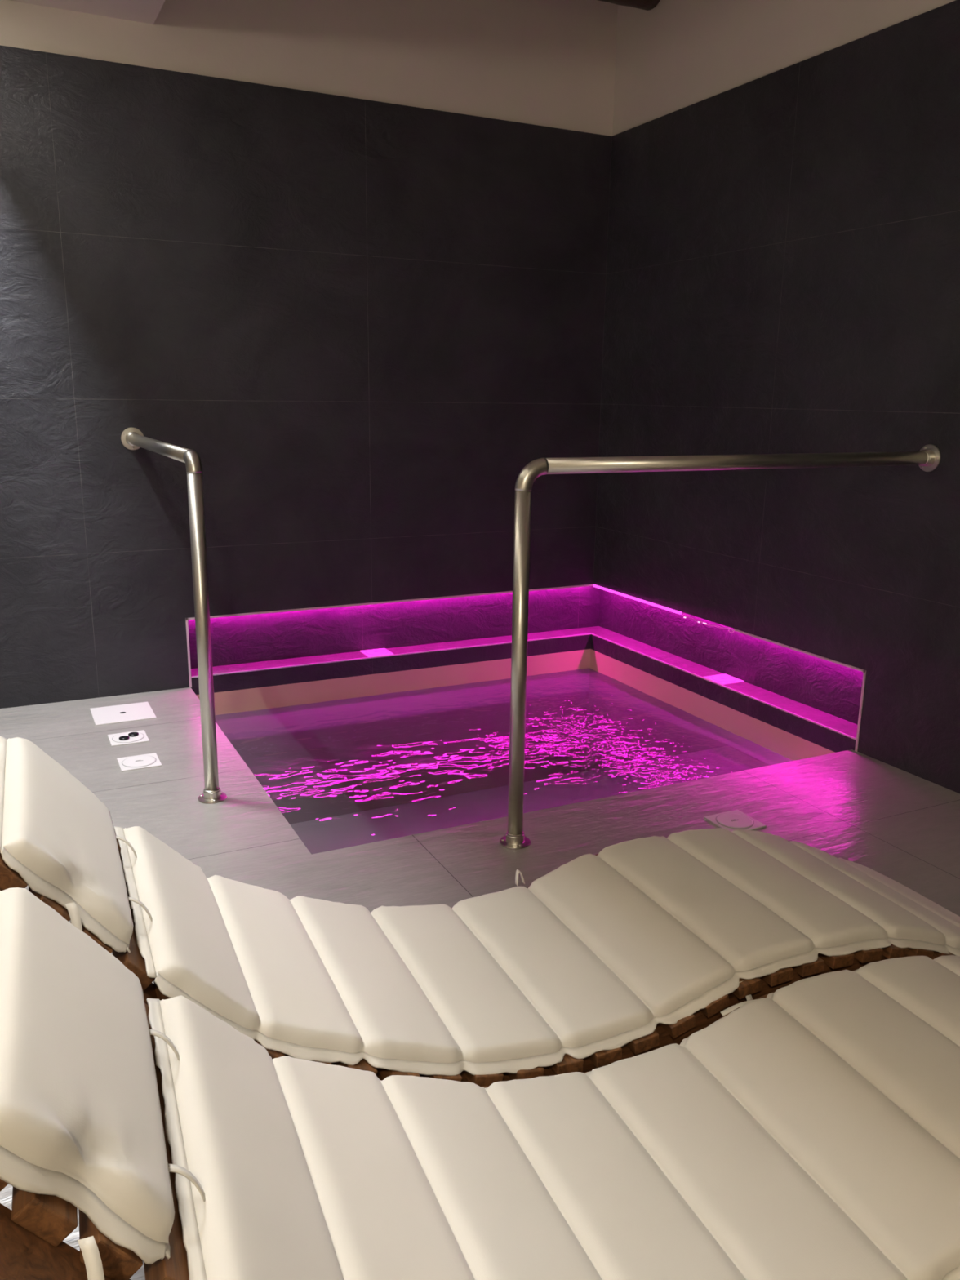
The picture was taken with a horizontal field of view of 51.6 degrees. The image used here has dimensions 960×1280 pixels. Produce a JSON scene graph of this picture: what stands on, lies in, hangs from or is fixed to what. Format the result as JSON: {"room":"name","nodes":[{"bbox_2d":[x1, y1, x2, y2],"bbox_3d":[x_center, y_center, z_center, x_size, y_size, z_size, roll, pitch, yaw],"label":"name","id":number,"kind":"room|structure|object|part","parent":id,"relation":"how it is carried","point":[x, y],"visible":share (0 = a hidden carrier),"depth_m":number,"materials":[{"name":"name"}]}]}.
{"room":"spa pool room","nodes":[
{"label":"spa pool room","id":0,"kind":"room"},
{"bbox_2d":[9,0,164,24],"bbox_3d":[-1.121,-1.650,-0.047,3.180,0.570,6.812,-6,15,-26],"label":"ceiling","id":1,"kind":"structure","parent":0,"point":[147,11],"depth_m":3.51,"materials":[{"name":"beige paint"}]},
{"bbox_2d":[0,0,617,708],"bbox_3d":[-1.706,-1.260,3.734,5.330,3.157,0.130,-6,15,-26],"label":"wall","id":2,"kind":"structure","parent":0,"point":[348,258],"depth_m":4.13,"materials":[{"name":"tile"}]},
{"bbox_2d":[120,426,226,803],"bbox_3d":[-1.099,-0.169,3.499,0.091,1.094,1.298,-6,15,-26],"label":"handrail","id":3,"kind":"object","parent":2,"relation":"attached to","point":[132,438],"visible":1,"depth_m":2.98,"materials":[{"name":"metal"}]},
{"bbox_3d":[-1.107,-0.664,3.408,0.045,0.043,1.191,-6,15,-26],"label":"rail","id":4,"kind":"part","parent":3,"relation":"part of","materials":[{"name":"metal"}]},
{"bbox_3d":[-0.831,-0.003,2.983,0.043,0.987,0.043,-6,15,-26],"label":"post","id":5,"kind":"part","parent":3,"relation":"part of","materials":[{"name":"metal"}]},
{"bbox_2d":[185,617,191,687],"bbox_3d":[-1.242,0.055,4.231,0.009,0.305,0.010,-6,15,-26],"label":"trim","id":6,"kind":"structure","parent":2,"relation":"attached to","point":[186,620],"depth_m":4.23,"materials":[{"name":"silver metal"}]},
{"bbox_2d":[186,584,592,620],"bbox_3d":[-0.335,-0.185,4.632,2.027,0.008,0.010,-6,15,-26],"label":"trim","id":7,"kind":"structure","parent":2,"relation":"attached to","point":[584,585],"depth_m":4.56,"materials":[{"name":"silver"}]},
{"bbox_2d":[191,633,856,740],"bbox_3d":[0.062,0.259,3.926,2.028,0.006,1.780,-6,15,-26],"label":"trim","id":8,"kind":"structure","parent":2,"relation":"attached to","point":[606,639],"depth_m":4.49,"materials":[{"name":"white"}]},
{"bbox_2d":[191,626,857,737],"bbox_3d":[0.089,0.245,4.004,2.161,0.012,1.913,-6,15,-26],"label":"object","id":9,"kind":"structure","parent":2,"relation":"attached to","point":[847,727],"depth_m":4.54,"materials":[{"name":"stone"}]},
{"bbox_2d":[360,648,393,657],"bbox_3d":[-0.488,0.058,4.689,0.126,0.007,0.122,-6,15,-26],"label":"access cover","id":10,"kind":"object","parent":9,"relation":"on","point":[380,651],"visible":1,"depth_m":4.67,"materials":[{"name":"white plastic"}]},
{"bbox_3d":[-0.488,0.057,4.689,0.100,0.003,0.100,-6,15,-26],"label":"lid","id":11,"kind":"part","parent":10,"relation":"part of","materials":[{"name":"white plastic"}]},
{"bbox_2d":[702,673,744,684],"bbox_3d":[1.062,0.169,4.323,0.122,0.007,0.128,-6,15,-26],"label":"access cover","id":12,"kind":"object","parent":9,"relation":"on","point":[723,679],"visible":1,"depth_m":4.31,"materials":[{"name":"white plastic"}]},
{"bbox_3d":[1.062,0.168,4.322,0.100,0.003,0.100,-6,15,-26],"label":"lid","id":13,"kind":"part","parent":12,"relation":"part of","materials":[{"name":"white plastic"}]},
{"bbox_2d":[0,687,959,1279],"bbox_3d":[-0.249,1.022,1.068,5.200,0.030,6.800,-6,15,-26],"label":"floor","id":14,"kind":"structure","parent":0,"point":[899,824],"depth_m":2.98,"materials":[{"name":"grey tile"}]},
{"bbox_2d":[89,702,156,725],"bbox_3d":[-1.405,0.288,3.904,0.222,0.005,0.222,-6,15,-26],"label":"drain cover","id":15,"kind":"object","parent":14,"relation":"on","point":[143,710],"visible":1,"depth_m":3.89,"materials":[{"name":"white plastic"}]},
{"bbox_2d":[107,729,149,746],"bbox_3d":[-1.285,0.353,3.625,0.130,0.014,0.130,-6,15,-26],"label":"access cover","id":16,"kind":"object","parent":14,"relation":"on","point":[137,736],"visible":1,"depth_m":3.61,"materials":[{"name":"white plastic"}]},
{"bbox_3d":[-1.292,0.355,3.604,0.037,0.008,0.037,-6,15,-26],"label":"knob","id":17,"kind":"part","parent":16,"relation":"part of","materials":[{"name":"black plastic"}]},
{"bbox_3d":[-1.285,0.356,3.626,0.107,0.003,0.107,-6,15,-26],"label":"lid","id":18,"kind":"part","parent":16,"relation":"part of","materials":[{"name":"white plastic"}]},
{"bbox_3d":[-1.272,0.346,3.644,0.037,0.008,0.037,-6,15,-26],"label":"knob","id":19,"kind":"part","parent":16,"relation":"part of","materials":[{"name":"black plastic"}]},
{"bbox_2d":[116,752,161,771],"bbox_3d":[-1.165,0.416,3.394,0.130,0.007,0.130,-6,15,-26],"label":"access cover","id":20,"kind":"object","parent":14,"relation":"on","point":[149,760],"visible":1,"depth_m":3.38,"materials":[{"name":"white plastic"}]},
{"bbox_3d":[-1.165,0.415,3.393,0.107,0.003,0.107,-6,15,-26],"label":"lid","id":21,"kind":"part","parent":20,"relation":"part of","materials":[{"name":"white plastic"}]},
{"bbox_2d":[0,887,959,1279],"bbox_3d":[0.390,0.586,1.309,2.001,0.720,0.567,-5,15,-22],"label":"sun lounger","id":22,"kind":"object","parent":14,"relation":"on","point":[811,1131],"visible":1,"depth_m":1.16,"materials":[{"name":"beige fabric"}]},
{"bbox_2d":[0,887,174,1244],"bbox_3d":[-0.388,0.385,0.947,0.145,0.169,0.390,-5,15,-22],"label":"cushion","id":23,"kind":"object","parent":22,"relation":"on","point":[81,1120],"depth_m":0.85,"materials":[{"name":"beige fabric"}]},
{"bbox_3d":[0.497,0.629,1.364,1.734,0.447,0.480,-5,15,-22],"label":"mattress","id":24,"kind":"part","parent":22,"relation":"part of","materials":[{"name":"beige fabric"}]},
{"bbox_2d":[0,735,959,1086],"bbox_3d":[0.182,0.466,1.786,1.990,0.719,0.540,-5,15,-23],"label":"sun lounger","id":25,"kind":"object","parent":14,"relation":"on","point":[629,948],"visible":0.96,"depth_m":1.65,"materials":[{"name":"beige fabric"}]},
{"bbox_2d":[0,737,133,944],"bbox_3d":[-0.587,0.270,1.400,0.145,0.169,0.423,-5,15,-23],"label":"cushion","id":26,"kind":"object","parent":25,"relation":"on","point":[60,839],"depth_m":1.29,"materials":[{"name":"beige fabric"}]},
{"bbox_3d":[0.283,0.505,1.855,1.735,0.447,0.481,-5,15,-23],"label":"mattress","id":27,"kind":"part","parent":25,"relation":"part of","materials":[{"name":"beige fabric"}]},
{"bbox_2d":[195,648,835,854],"bbox_3d":[0.049,0.776,4.058,2.030,0.920,1.760,-6,15,-26],"label":"plunge pool","id":28,"kind":"object","parent":14,"relation":"in","point":[348,762],"visible":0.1,"depth_m":4.67,"materials":[{"name":"clear liquid"}]},
{"bbox_2d":[703,809,766,831],"bbox_3d":[0.765,0.544,2.980,0.130,0.007,0.130,-6,15,-26],"label":"access cover","id":29,"kind":"object","parent":14,"relation":"on","point":[731,820],"visible":0.98,"depth_m":2.97,"materials":[{"name":"white plastic"}]},
{"bbox_3d":[0.765,0.543,2.979,0.107,0.003,0.107,-6,15,-26],"label":"lid","id":30,"kind":"part","parent":29,"relation":"part of","materials":[{"name":"white plastic"}]},
{"bbox_2d":[591,0,959,793],"bbox_3d":[2.131,-0.757,1.905,0.130,3.157,6.930,-6,15,-26],"label":"wall","id":31,"kind":"structure","parent":0,"point":[783,273],"depth_m":3.70,"materials":[{"name":"tile"}]},
{"bbox_2d":[598,0,660,10],"bbox_3d":[-0.167,-2.674,3.772,2.015,0.184,0.192,-6,15,-26],"label":"ceiling beam","id":32,"kind":"structure","parent":31,"relation":"attached to","point":[647,5],"depth_m":4.17,"materials":[{"name":"brown wood"}]},
{"bbox_2d":[593,584,733,633],"bbox_3d":[0.819,-0.155,4.598,0.013,0.022,1.078,-6,15,-26],"label":"led strip","id":33,"kind":"object","parent":31,"relation":"attached to","point":[594,585],"visible":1,"depth_m":4.64,"materials":[{"name":"purple"}]},
{"bbox_2d":[593,584,681,614],"bbox_3d":[0.741,-0.199,4.754,0.010,0.012,0.717,-6,15,-26],"label":"diffuser","id":34,"kind":"object","parent":33,"relation":"attached to","point":[594,585],"depth_m":4.72,"materials":[{"name":"purple"}]},
{"bbox_2d":[499,444,941,848],"bbox_3d":[0.755,-0.025,2.999,1.529,1.102,0.089,-6,15,-25],"label":"handrail","id":35,"kind":"object","parent":31,"relation":"attached to","point":[928,458],"visible":1,"depth_m":2.73,"materials":[{"name":"metal"}]},
{"bbox_3d":[0.106,0.084,2.704,0.043,0.975,0.043,-6,15,-26],"label":"post","id":36,"kind":"part","parent":35,"relation":"part of","materials":[{"name":"metal"}]},
{"bbox_3d":[0.801,-0.520,2.896,1.402,0.043,0.043,-6,15,-25],"label":"rail","id":37,"kind":"part","parent":35,"relation":"part of","materials":[{"name":"metal"}]},
{"bbox_2d":[733,628,865,672],"bbox_3d":[1.216,0.035,3.826,0.010,0.008,0.700,-6,15,-26],"label":"trim","id":38,"kind":"structure","parent":31,"relation":"attached to","point":[735,629],"depth_m":3.79,"materials":[{"name":"silver"}]},
{"bbox_2d":[854,670,866,751],"bbox_3d":[1.367,0.255,3.561,0.010,0.305,0.009,-6,15,-26],"label":"trim","id":39,"kind":"structure","parent":31,"relation":"attached to","point":[864,673],"depth_m":3.56,"materials":[{"name":"silver"}]}
]}

